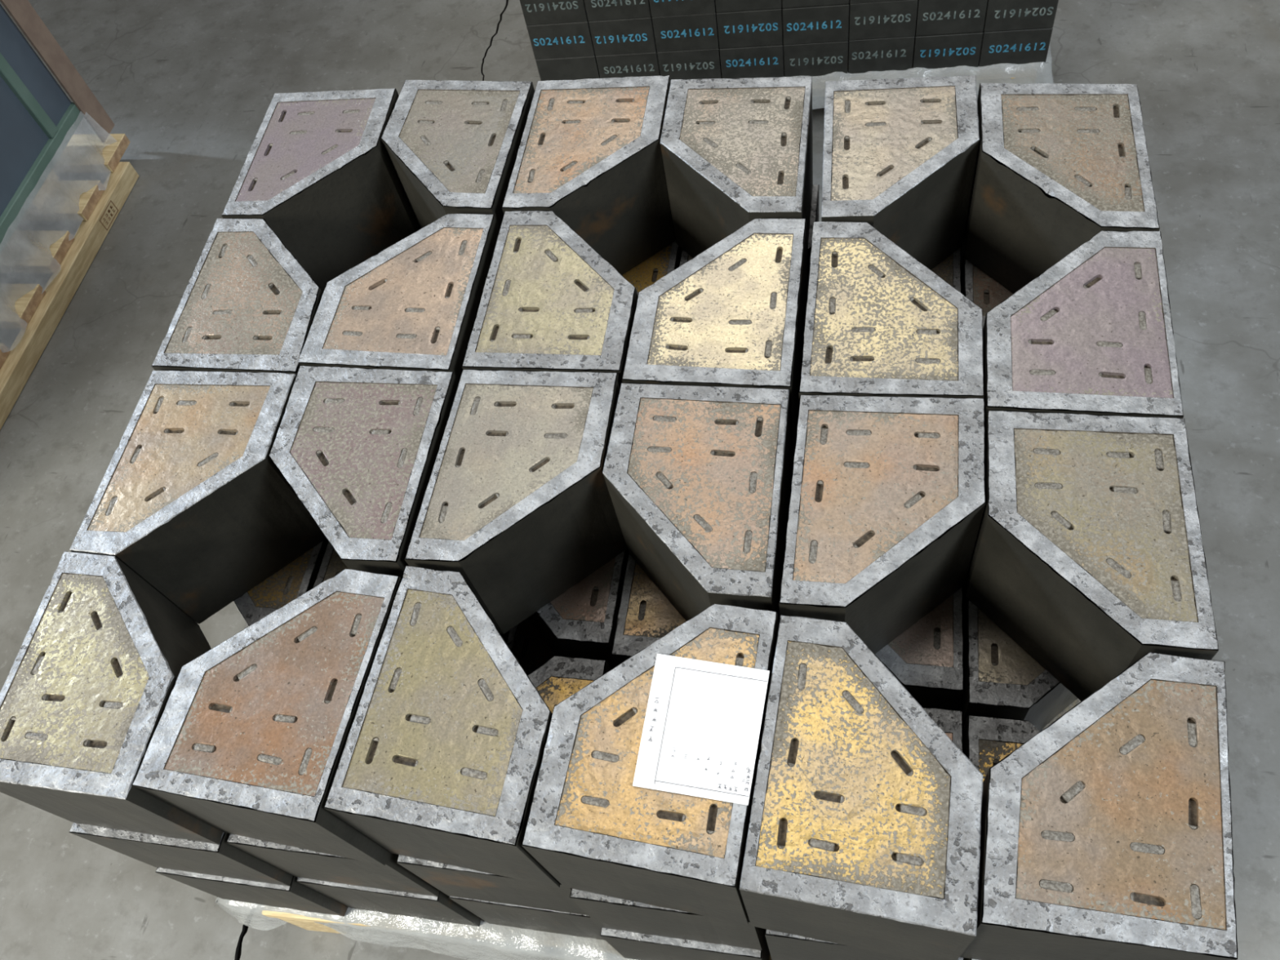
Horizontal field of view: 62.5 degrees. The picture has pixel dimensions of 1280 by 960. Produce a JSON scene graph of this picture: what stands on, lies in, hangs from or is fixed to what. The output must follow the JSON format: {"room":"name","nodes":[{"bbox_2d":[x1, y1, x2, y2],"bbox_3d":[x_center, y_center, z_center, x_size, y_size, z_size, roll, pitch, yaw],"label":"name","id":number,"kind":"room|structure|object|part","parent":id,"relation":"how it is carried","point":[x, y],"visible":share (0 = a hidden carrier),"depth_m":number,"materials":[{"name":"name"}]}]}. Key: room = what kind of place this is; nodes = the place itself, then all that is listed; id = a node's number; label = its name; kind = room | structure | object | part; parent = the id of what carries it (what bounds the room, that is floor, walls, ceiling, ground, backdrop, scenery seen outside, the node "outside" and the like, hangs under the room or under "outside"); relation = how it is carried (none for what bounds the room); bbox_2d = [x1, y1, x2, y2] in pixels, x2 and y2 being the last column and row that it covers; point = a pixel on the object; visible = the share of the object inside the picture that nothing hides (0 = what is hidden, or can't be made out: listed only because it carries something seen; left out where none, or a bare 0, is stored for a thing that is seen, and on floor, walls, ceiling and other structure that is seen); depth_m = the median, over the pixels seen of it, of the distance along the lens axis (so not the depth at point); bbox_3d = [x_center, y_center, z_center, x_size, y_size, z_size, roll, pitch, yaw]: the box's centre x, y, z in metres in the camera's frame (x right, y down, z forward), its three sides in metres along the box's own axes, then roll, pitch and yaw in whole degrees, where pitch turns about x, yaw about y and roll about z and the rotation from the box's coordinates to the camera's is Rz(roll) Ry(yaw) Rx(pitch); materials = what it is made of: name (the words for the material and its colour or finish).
{"room":"warehouse","nodes":[
{"label":"warehouse","id":0,"kind":"room"},
{"bbox_2d":[0,0,1279,959],"bbox_3d":[0.240,-0.632,2.132,14.000,0.012,14.000,3,59,11],"label":"floor","id":1,"kind":"structure","parent":0,"point":[191,86],"depth_m":2.01,"materials":[{"name":"concrete"}]},
{"bbox_2d":[0,133,138,430],"bbox_3d":[-1.743,-0.273,2.200,1.071,0.068,1.211,3,59,11],"label":"wooden pallet","id":2,"kind":"object","parent":1,"relation":"on","point":[37,311],"visible":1,"depth_m":2.22,"materials":[{"name":"brown wood"}]},
{"bbox_2d":[0,0,115,253],"bbox_3d":[-1.828,-0.547,1.828,1.002,0.867,1.199,3,59,11],"label":"crate","id":3,"kind":"object","parent":2,"relation":"on","point":[38,120],"visible":1,"depth_m":2.17,"materials":[{"name":"wood"}]},
{"bbox_3d":[-1.294,-0.920,1.926,0.019,0.725,0.028,3,59,11],"label":"frame post","id":4,"kind":"part","parent":3,"relation":"part of","materials":[{"name":"green metal"}]},
{"bbox_3d":[-1.839,-0.544,1.795,0.974,0.770,1.136,3,59,11],"label":"panel","id":5,"kind":"part","parent":3,"relation":"part of","materials":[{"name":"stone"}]},
{"bbox_3d":[-1.786,-0.346,2.105,0.996,0.034,1.147,3,59,11],"label":"rail","id":6,"kind":"part","parent":3,"relation":"part of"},
{"bbox_2d":[262,910,771,959],"bbox_3d":[0.058,0.210,1.563,0.994,0.118,0.925,1,59,10],"label":"wooden pallet","id":7,"kind":"object","parent":1,"relation":"on","point":[304,922],"visible":0.07,"depth_m":1.37,"materials":[{"name":"brown wood"}]},
{"bbox_2d":[155,867,347,916],"bbox_3d":[-0.455,0.412,1.348,0.172,0.172,0.227,3,59,11],"label":"block","id":8,"kind":"object","parent":7,"relation":"on","point":[298,896],"visible":0.08,"depth_m":1.27,"materials":[{"name":"grey concrete"}]},
{"bbox_2d":[69,822,293,886],"bbox_3d":[-0.479,0.318,1.205,0.172,0.172,0.227,3,59,11],"label":"block","id":9,"kind":"object","parent":8,"relation":"on","point":[223,860],"visible":0.09,"depth_m":1.12,"materials":[{"name":"grey concrete"}]},
{"bbox_2d":[0,551,223,844],"bbox_3d":[-0.503,0.219,1.066,0.173,0.172,0.231,3,59,11],"label":"block","id":10,"kind":"object","parent":9,"relation":"on","point":[86,692],"visible":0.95,"depth_m":0.99,"materials":[{"name":"beige metal"}]},
{"bbox_2d":[296,877,480,926],"bbox_3d":[-0.280,0.412,1.318,0.172,0.172,0.227,3,59,11],"label":"block","id":11,"kind":"object","parent":7,"relation":"on","point":[442,908],"visible":0.1,"depth_m":1.24,"materials":[{"name":"grey concrete"}]},
{"bbox_2d":[226,833,439,897],"bbox_3d":[-0.304,0.318,1.175,0.172,0.172,0.227,3,59,11],"label":"block","id":12,"kind":"object","parent":11,"relation":"on","point":[297,862],"visible":0.06,"depth_m":1.10,"materials":[{"name":"grey concrete"}]},
{"bbox_2d":[132,568,401,865],"bbox_3d":[-0.325,0.227,1.031,0.190,0.172,0.234,3,59,11],"label":"block","id":13,"kind":"object","parent":12,"relation":"on","point":[249,739],"visible":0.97,"depth_m":0.95,"materials":[{"name":"brown metal"}]},
{"bbox_2d":[215,881,636,959],"bbox_3d":[0.054,0.189,1.552,1.134,0.110,1.021,3,59,11],"label":"plastic film","id":14,"kind":"object","parent":7,"relation":"on","point":[486,941],"visible":0.08,"depth_m":1.33,"materials":[{"name":"grey"}]},
{"bbox_2d":[448,896,604,940],"bbox_3d":[-0.100,0.417,1.284,0.172,0.172,0.227,3,59,11],"label":"block","id":15,"kind":"object","parent":7,"relation":"on","point":[493,913],"visible":0.09,"depth_m":1.22,"materials":[{"name":"grey concrete"}]},
{"bbox_2d":[396,655,610,915],"bbox_3d":[-0.124,0.325,1.140,0.172,0.172,0.227,3,59,11],"label":"block","id":16,"kind":"object","parent":15,"relation":"on","point":[560,677],"visible":0.11,"depth_m":1.10,"materials":[{"name":"grey metal"}]},
{"bbox_2d":[324,565,560,887],"bbox_3d":[-0.151,0.232,0.998,0.179,0.172,0.240,3,59,11],"label":"block","id":17,"kind":"object","parent":16,"relation":"on","point":[440,761],"visible":0.98,"depth_m":0.91,"materials":[{"name":"beige metal"}]},
{"bbox_2d":[600,927,769,959],"bbox_3d":[0.070,0.440,1.241,0.172,0.172,0.227,3,59,11],"label":"block","id":18,"kind":"object","parent":7,"relation":"on","point":[633,945],"visible":0.04,"depth_m":1.13,"materials":[{"name":"grey concrete"}]},
{"bbox_2d":[569,670,763,950],"bbox_3d":[0.047,0.344,1.100,0.172,0.172,0.227,3,59,11],"label":"block","id":19,"kind":"object","parent":18,"relation":"on","point":[607,912],"visible":0.09,"depth_m":1.03,"materials":[{"name":"grey concrete"}]},
{"bbox_2d":[521,604,778,924],"bbox_3d":[0.024,0.252,0.956,0.186,0.172,0.236,3,59,11],"label":"block","id":20,"kind":"object","parent":19,"relation":"on","point":[594,831],"visible":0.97,"depth_m":0.87,"materials":[{"name":"yellow metal"}]},
{"bbox_2d":[632,653,769,804],"bbox_3d":[0.052,0.204,0.877,0.102,0.002,0.120,3,59,11],"label":"paper sheet","id":21,"kind":"object","parent":20,"relation":"on","point":[703,721],"visible":1,"depth_m":0.88,"materials":[{"name":"white paper"}]},
{"bbox_2d":[1040,698,1080,731],"bbox_3d":[0.458,0.260,1.287,0.172,0.172,0.227,3,59,11],"label":"block","id":22,"kind":"object","parent":7,"relation":"on","point":[1077,701],"visible":0.02,"depth_m":1.18,"materials":[{"name":"grey metal"}]},
{"bbox_2d":[957,580,1077,730],"bbox_3d":[0.434,0.170,1.141,0.172,0.172,0.227,3,59,11],"label":"block","id":23,"kind":"object","parent":22,"relation":"on","point":[1002,680],"visible":0.16,"depth_m":1.05,"materials":[{"name":"grey metal"}]},
{"bbox_2d":[965,410,1218,701],"bbox_3d":[0.409,0.080,0.997,0.176,0.172,0.228,3,59,11],"label":"block","id":24,"kind":"object","parent":23,"relation":"on","point":[1088,553],"visible":0.99,"depth_m":0.94,"materials":[{"name":"beige concrete"}]},
{"bbox_3d":[-0.243,0.201,1.442,0.172,0.172,0.227,3,59,11],"label":"block","id":25,"kind":"object","parent":7,"relation":"on","visible":0},
{"bbox_2d":[313,542,348,587],"bbox_3d":[-0.267,0.112,1.297,0.172,0.172,0.227,3,59,11],"label":"block","id":26,"kind":"object","parent":25,"relation":"on","point":[331,565],"visible":0.07,"depth_m":1.22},
{"bbox_2d":[269,365,458,579],"bbox_3d":[-0.290,0.021,1.152,0.178,0.172,0.230,3,59,11],"label":"block","id":27,"kind":"object","parent":26,"relation":"on","point":[357,448],"visible":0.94,"depth_m":1.08,"materials":[{"name":"concrete"}]},
{"bbox_3d":[-0.063,0.206,1.409,0.172,0.172,0.227,3,59,11],"label":"block","id":28,"kind":"object","parent":7,"relation":"on","visible":0},
{"bbox_2d":[528,548,628,670],"bbox_3d":[-0.088,0.117,1.263,0.172,0.172,0.227,3,59,11],"label":"block","id":29,"kind":"object","parent":28,"relation":"on","point":[581,621],"visible":0.21,"depth_m":1.15,"materials":[{"name":"grey metal"}]},
{"bbox_2d":[404,369,626,634],"bbox_3d":[-0.111,0.027,1.118,0.173,0.172,0.229,3,59,11],"label":"block","id":30,"kind":"object","parent":29,"relation":"on","point":[517,502],"visible":0.97,"depth_m":1.06,"materials":[{"name":"beige concrete"}]},
{"bbox_3d":[-0.418,0.201,1.472,0.173,0.172,0.227,3,59,11],"label":"block","id":31,"kind":"object","parent":7,"relation":"on","visible":0},
{"bbox_2d":[233,538,328,626],"bbox_3d":[-0.443,0.111,1.327,0.172,0.172,0.227,3,59,11],"label":"block","id":32,"kind":"object","parent":31,"relation":"on","point":[299,576],"visible":0.2,"depth_m":1.21,"materials":[{"name":"brown concrete"}]},
{"bbox_2d":[69,370,326,623],"bbox_3d":[-0.464,0.022,1.181,0.177,0.172,0.232,3,59,11],"label":"block","id":33,"kind":"object","parent":32,"relation":"on","point":[192,498],"visible":0.96,"depth_m":1.12,"materials":[{"name":"concrete"}]},
{"bbox_3d":[-0.350,-0.197,1.707,0.172,0.172,0.227,3,59,11],"label":"block","id":34,"kind":"object","parent":7,"relation":"on","visible":0},
{"bbox_3d":[-0.374,-0.287,1.562,0.172,0.172,0.227,3,59,11],"label":"block","id":35,"kind":"object","parent":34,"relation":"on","visible":0},
{"bbox_2d":[221,88,420,293],"bbox_3d":[-0.409,-0.377,1.419,0.180,0.172,0.232,3,59,11],"label":"block","id":36,"kind":"object","parent":35,"relation":"on","point":[317,168],"visible":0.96,"depth_m":1.36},
{"bbox_3d":[-0.173,-0.198,1.678,0.172,0.172,0.227,3,59,11],"label":"block","id":37,"kind":"object","parent":7,"relation":"on","visible":0},
{"bbox_3d":[-0.198,-0.288,1.533,0.172,0.172,0.227,3,59,11],"label":"block","id":38,"kind":"object","parent":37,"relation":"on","visible":0},
{"bbox_2d":[381,80,534,229],"bbox_3d":[-0.230,-0.380,1.390,0.179,0.172,0.235,3,59,11],"label":"block","id":39,"kind":"object","parent":38,"relation":"on","point":[452,147],"visible":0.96,"depth_m":1.32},
{"bbox_3d":[0.005,-0.189,1.642,0.173,0.172,0.227,3,59,11],"label":"block","id":40,"kind":"object","parent":7,"relation":"on","visible":0},
{"bbox_2d":[622,240,682,295],"bbox_3d":[-0.019,-0.278,1.496,0.172,0.172,0.227,3,59,11],"label":"block","id":41,"kind":"object","parent":40,"relation":"on","point":[645,274],"visible":0.15,"depth_m":1.39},
{"bbox_2d":[502,75,675,275],"bbox_3d":[-0.050,-0.369,1.353,0.174,0.172,0.231,3,59,11],"label":"block","id":42,"kind":"object","parent":41,"relation":"on","point":[589,154],"visible":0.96,"depth_m":1.29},
{"bbox_3d":[0.177,-0.173,1.603,0.173,0.172,0.227,3,59,11],"label":"block","id":43,"kind":"object","parent":7,"relation":"on","visible":0},
{"bbox_2d":[679,184,818,288],"bbox_3d":[0.153,-0.263,1.458,0.172,0.172,0.227,3,59,11],"label":"block","id":44,"kind":"object","parent":43,"relation":"on","point":[686,257],"visible":0.06,"depth_m":1.40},
{"bbox_2d":[660,76,813,262],"bbox_3d":[0.121,-0.354,1.315,0.177,0.172,0.228,3,59,11],"label":"block","id":45,"kind":"object","parent":44,"relation":"on","point":[736,152],"visible":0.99,"depth_m":1.25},
{"bbox_3d":[0.356,-0.158,1.563,0.172,0.172,0.227,3,59,11],"label":"block","id":46,"kind":"object","parent":7,"relation":"on","visible":0},
{"bbox_2d":[931,248,960,293],"bbox_3d":[0.332,-0.247,1.418,0.172,0.172,0.227,3,59,11],"label":"block","id":47,"kind":"object","parent":46,"relation":"on","point":[949,269],"visible":0.11,"depth_m":1.32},
{"bbox_2d":[821,75,979,270],"bbox_3d":[0.307,-0.339,1.274,0.177,0.172,0.230,3,59,11],"label":"block","id":48,"kind":"object","parent":47,"relation":"on","point":[900,155],"visible":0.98,"depth_m":1.21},
{"bbox_3d":[0.527,-0.136,1.521,0.172,0.172,0.227,3,59,11],"label":"block","id":49,"kind":"object","parent":7,"relation":"on","visible":0},
{"bbox_2d":[960,237,1013,328],"bbox_3d":[0.502,-0.226,1.375,0.172,0.172,0.227,3,59,11],"label":"block","id":50,"kind":"object","parent":49,"relation":"on","point":[977,286],"visible":0.09,"depth_m":1.29,"materials":[{"name":"black concrete"}]},
{"bbox_2d":[964,83,1159,293],"bbox_3d":[0.478,-0.317,1.231,0.174,0.172,0.232,3,59,11],"label":"block","id":51,"kind":"object","parent":50,"relation":"on","point":[1059,166],"visible":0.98,"depth_m":1.18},
{"bbox_3d":[-0.384,0.001,1.590,0.173,0.172,0.227,3,59,11],"label":"block","id":52,"kind":"object","parent":7,"relation":"on","visible":0},
{"bbox_3d":[-0.409,-0.089,1.445,0.173,0.172,0.227,3,59,11],"label":"block","id":53,"kind":"object","parent":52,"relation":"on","visible":0},
{"bbox_2d":[151,218,323,375],"bbox_3d":[-0.437,-0.176,1.299,0.185,0.172,0.230,3,59,11],"label":"block","id":54,"kind":"object","parent":53,"relation":"on","point":[246,304],"visible":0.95,"depth_m":1.22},
{"bbox_3d":[-0.209,0.005,1.558,0.173,0.172,0.227,3,59,11],"label":"block","id":55,"kind":"object","parent":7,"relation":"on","visible":0},
{"bbox_3d":[-0.233,-0.085,1.413,0.172,0.172,0.227,3,59,11],"label":"block","id":56,"kind":"object","parent":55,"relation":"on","visible":0},
{"bbox_2d":[297,213,499,382],"bbox_3d":[-0.262,-0.175,1.269,0.180,0.172,0.230,3,59,11],"label":"block","id":57,"kind":"object","parent":56,"relation":"on","point":[414,304],"visible":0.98,"depth_m":1.19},
{"bbox_3d":[-0.029,0.010,1.524,0.173,0.172,0.227,3,59,11],"label":"block","id":58,"kind":"object","parent":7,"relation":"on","visible":0},
{"bbox_3d":[-0.053,-0.080,1.379,0.173,0.172,0.227,3,59,11],"label":"block","id":59,"kind":"object","parent":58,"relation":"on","visible":0},
{"bbox_2d":[462,210,637,384],"bbox_3d":[-0.078,-0.169,1.234,0.175,0.172,0.230,3,59,11],"label":"block","id":60,"kind":"object","parent":59,"relation":"on","point":[549,301],"visible":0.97,"depth_m":1.15,"materials":[{"name":"beige concrete"}]},
{"bbox_3d":[0.143,0.030,1.483,0.173,0.172,0.227,3,59,11],"label":"block","id":61,"kind":"object","parent":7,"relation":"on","visible":0},
{"bbox_3d":[0.118,-0.060,1.338,0.172,0.172,0.227,3,59,11],"label":"block","id":62,"kind":"object","parent":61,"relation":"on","visible":0},
{"bbox_2d":[622,218,807,465],"bbox_3d":[0.094,-0.150,1.193,0.173,0.172,0.230,3,59,11],"label":"block","id":63,"kind":"object","parent":62,"relation":"on","point":[733,314],"visible":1,"depth_m":1.11,"materials":[{"name":"yellow concrete"}]},
{"bbox_3d":[0.321,0.042,1.445,0.172,0.172,0.227,3,59,11],"label":"block","id":64,"kind":"object","parent":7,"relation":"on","visible":0},
{"bbox_3d":[0.297,-0.048,1.300,0.172,0.172,0.227,3,59,11],"label":"block","id":65,"kind":"object","parent":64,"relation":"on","visible":0},
{"bbox_2d":[799,221,984,398],"bbox_3d":[0.271,-0.136,1.154,0.177,0.172,0.232,3,59,11],"label":"block","id":66,"kind":"object","parent":65,"relation":"on","point":[879,322],"visible":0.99,"depth_m":1.07,"materials":[{"name":"yellow concrete"}]},
{"bbox_3d":[0.492,0.060,1.405,0.172,0.172,0.227,3,59,11],"label":"block","id":67,"kind":"object","parent":7,"relation":"on","visible":0},
{"bbox_3d":[0.468,-0.029,1.259,0.172,0.172,0.227,3,59,11],"label":"block","id":68,"kind":"object","parent":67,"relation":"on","visible":0},
{"bbox_2d":[982,231,1183,422],"bbox_3d":[0.444,-0.117,1.113,0.175,0.172,0.232,3,59,11],"label":"block","id":69,"kind":"object","parent":68,"relation":"on","point":[1092,334],"visible":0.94,"depth_m":1.03,"materials":[{"name":"concrete"}]},
{"bbox_3d":[0.108,0.226,1.367,0.172,0.172,0.227,3,59,11],"label":"block","id":70,"kind":"object","parent":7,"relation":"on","visible":0},
{"bbox_2d":[611,553,686,666],"bbox_3d":[0.083,0.136,1.222,0.172,0.172,0.227,3,59,11],"label":"block","id":71,"kind":"object","parent":70,"relation":"on","point":[645,615],"visible":0.11,"depth_m":1.13,"materials":[{"name":"metal"}]},
{"bbox_2d":[602,383,792,627],"bbox_3d":[0.060,0.046,1.077,0.173,0.172,0.227,3,59,11],"label":"block","id":72,"kind":"object","parent":71,"relation":"on","point":[698,479],"visible":0.98,"depth_m":1.01,"materials":[{"name":"brown concrete"}]},
{"bbox_3d":[0.287,0.240,1.328,0.173,0.172,0.227,3,59,11],"label":"block","id":73,"kind":"object","parent":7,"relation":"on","visible":0},
{"bbox_2d":[875,586,963,710],"bbox_3d":[0.263,0.150,1.183,0.172,0.172,0.227,3,59,11],"label":"block","id":74,"kind":"object","parent":73,"relation":"on","point":[926,659],"visible":0.23,"depth_m":1.06,"materials":[{"name":"grey metal"}]},
{"bbox_2d":[778,395,985,654],"bbox_3d":[0.237,0.059,1.038,0.176,0.172,0.230,3,59,11],"label":"block","id":75,"kind":"object","parent":74,"relation":"on","point":[886,504],"visible":0.98,"depth_m":0.97,"materials":[{"name":"brown concrete"}]},
{"bbox_3d":[0.251,0.451,1.204,0.172,0.172,0.227,3,59,11],"label":"block","id":76,"kind":"object","parent":7,"relation":"on","visible":0},
{"bbox_2d":[764,706,964,959],"bbox_3d":[0.225,0.361,1.059,0.172,0.172,0.227,3,59,11],"label":"block","id":77,"kind":"object","parent":76,"relation":"on","point":[781,945],"visible":0.06,"depth_m":1.00,"materials":[{"name":"grey concrete"}]},
{"bbox_2d":[739,615,982,959],"bbox_3d":[0.193,0.269,0.916,0.181,0.172,0.242,3,59,11],"label":"block","id":78,"kind":"object","parent":77,"relation":"on","point":[864,833],"visible":1,"depth_m":0.83,"materials":[{"name":"yellow metal"}]},
{"bbox_3d":[0.422,0.464,1.166,0.173,0.172,0.227,3,59,11],"label":"block","id":79,"kind":"object","parent":7,"relation":"on","visible":0},
{"bbox_2d":[962,715,1039,959],"bbox_3d":[0.398,0.373,1.022,0.172,0.172,0.227,3,59,11],"label":"block","id":80,"kind":"object","parent":79,"relation":"on","point":[987,740],"visible":0.13,"depth_m":1.01,"materials":[{"name":"grey concrete"}]},
{"bbox_2d":[959,652,1237,959],"bbox_3d":[0.371,0.278,0.880,0.190,0.172,0.227,3,59,11],"label":"block","id":81,"kind":"object","parent":80,"relation":"on","point":[1107,833],"visible":0.99,"depth_m":0.80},
{"bbox_3d":[0.338,-1.112,2.346,0.944,0.100,0.860,1,59,10],"label":"wooden pallet","id":82,"kind":"object","parent":1,"relation":"on","visible":0},
{"bbox_2d":[540,44,1053,109],"bbox_3d":[0.300,-0.875,2.154,1.035,0.075,0.297,1,59,10],"label":"plastic film","id":83,"kind":"object","parent":82,"relation":"on","point":[1037,72],"visible":0.09,"depth_m":2.02,"materials":[{"name":"grey"}]},
{"bbox_2d":[535,55,599,80],"bbox_3d":[-0.132,-0.912,2.177,0.121,0.076,0.230,1,59,10],"label":"brick","id":84,"kind":"object","parent":83,"relation":"on","point":[584,67],"visible":0.29,"depth_m":2.11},
{"bbox_2d":[526,20,595,59],"bbox_3d":[-0.143,-0.951,2.112,0.121,0.076,0.230,1,59,10],"label":"brick","id":85,"kind":"object","parent":84,"relation":"on","point":[563,40],"visible":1,"depth_m":2.05,"materials":[{"name":"black brick"}]},
{"bbox_2d":[520,0,587,25],"bbox_3d":[-0.154,-0.991,2.047,0.121,0.076,0.230,1,59,10],"label":"brick","id":86,"kind":"object","parent":85,"relation":"on","point":[535,12],"visible":1,"depth_m":2.00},
{"bbox_2d":[595,51,660,78],"bbox_3d":[-0.011,-0.910,2.155,0.121,0.076,0.230,1,59,10],"label":"brick","id":87,"kind":"object","parent":83,"relation":"on","point":[637,64],"visible":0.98,"depth_m":2.09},
{"bbox_2d":[588,15,656,55],"bbox_3d":[-0.022,-0.950,2.091,0.121,0.076,0.230,1,59,10],"label":"brick","id":88,"kind":"object","parent":87,"relation":"on","point":[634,35],"visible":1,"depth_m":2.03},
{"bbox_2d":[583,0,651,21],"bbox_3d":[-0.033,-0.990,2.026,0.121,0.076,0.230,1,59,10],"label":"brick","id":89,"kind":"object","parent":88,"relation":"on","point":[596,10],"visible":1,"depth_m":1.98,"materials":[{"name":"black brick"}]},
{"bbox_2d":[657,48,722,79],"bbox_3d":[0.109,-0.909,2.134,0.121,0.076,0.230,1,59,10],"label":"brick","id":90,"kind":"object","parent":83,"relation":"on","point":[703,64],"visible":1,"depth_m":2.07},
{"bbox_2d":[651,12,719,52],"bbox_3d":[0.098,-0.949,2.070,0.121,0.076,0.230,1,59,10],"label":"brick","id":91,"kind":"object","parent":90,"relation":"on","point":[689,32],"visible":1,"depth_m":2.01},
{"bbox_2d":[648,0,715,17],"bbox_3d":[0.087,-0.988,2.005,0.121,0.076,0.230,1,59,10],"label":"brick","id":92,"kind":"object","parent":91,"relation":"on","point":[659,8],"visible":1,"depth_m":1.96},
{"bbox_2d":[719,36,784,79],"bbox_3d":[0.229,-0.906,2.112,0.121,0.076,0.230,1,59,10],"label":"brick","id":93,"kind":"object","parent":83,"relation":"on","point":[759,61],"visible":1,"depth_m":2.05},
{"bbox_2d":[716,7,782,48],"bbox_3d":[0.218,-0.947,2.048,0.121,0.076,0.230,1,59,10],"label":"brick","id":94,"kind":"object","parent":93,"relation":"on","point":[753,28],"visible":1,"depth_m":1.99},
{"bbox_2d":[715,0,782,12],"bbox_3d":[0.207,-0.988,1.984,0.121,0.076,0.230,1,59,10],"label":"brick","id":95,"kind":"object","parent":94,"relation":"on","point":[722,6],"visible":1,"depth_m":1.95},
{"bbox_2d":[783,40,848,76],"bbox_3d":[0.349,-0.905,2.091,0.121,0.076,0.230,1,59,10],"label":"brick","id":96,"kind":"object","parent":83,"relation":"on","point":[818,59],"visible":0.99,"depth_m":2.03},
{"bbox_2d":[782,4,848,44],"bbox_3d":[0.339,-0.945,2.026,0.121,0.076,0.230,1,59,10],"label":"brick","id":97,"kind":"object","parent":96,"relation":"on","point":[827,23],"visible":1,"depth_m":1.97,"materials":[{"name":"black brick"}]},
{"bbox_2d":[782,0,848,8],"bbox_3d":[0.328,-0.987,1.963,0.121,0.076,0.230,1,59,10],"label":"brick","id":98,"kind":"object","parent":97,"relation":"on","point":[785,3],"visible":1,"depth_m":1.93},
{"bbox_2d":[848,26,915,73],"bbox_3d":[0.470,-0.905,2.070,0.121,0.076,0.230,1,59,10],"label":"brick","id":99,"kind":"object","parent":83,"relation":"on","point":[864,55],"visible":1,"depth_m":2.01,"materials":[{"name":"black brick"}]},
{"bbox_2d":[848,0,918,39],"bbox_3d":[0.459,-0.945,2.006,0.121,0.076,0.230,1,59,10],"label":"brick","id":100,"kind":"object","parent":99,"relation":"on","point":[892,19],"visible":1,"depth_m":1.95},
{"bbox_2d":[849,0,902,4],"bbox_3d":[0.448,-0.985,1.941,0.121,0.076,0.230,1,59,10],"label":"brick","id":101,"kind":"object","parent":100,"relation":"on","point":[851,2],"visible":1,"depth_m":1.92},
{"bbox_2d":[912,31,982,68],"bbox_3d":[0.590,-0.903,2.049,0.121,0.076,0.230,1,59,10],"label":"brick","id":102,"kind":"object","parent":83,"relation":"on","point":[951,50],"visible":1,"depth_m":1.99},
{"bbox_2d":[915,0,987,35],"bbox_3d":[0.580,-0.945,1.985,0.121,0.076,0.230,1,59,10],"label":"brick","id":103,"kind":"object","parent":102,"relation":"on","point":[934,17],"visible":1,"depth_m":1.93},
{"bbox_2d":[978,27,1053,66],"bbox_3d":[0.711,-0.903,2.028,0.121,0.076,0.230,1,59,10],"label":"brick","id":104,"kind":"object","parent":83,"relation":"on","point":[1020,46],"visible":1,"depth_m":1.97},
{"bbox_2d":[983,0,1058,31],"bbox_3d":[0.700,-0.943,1.964,0.121,0.076,0.230,1,59,10],"label":"brick","id":105,"kind":"object","parent":104,"relation":"on","point":[1001,15],"visible":1,"depth_m":1.91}
]}

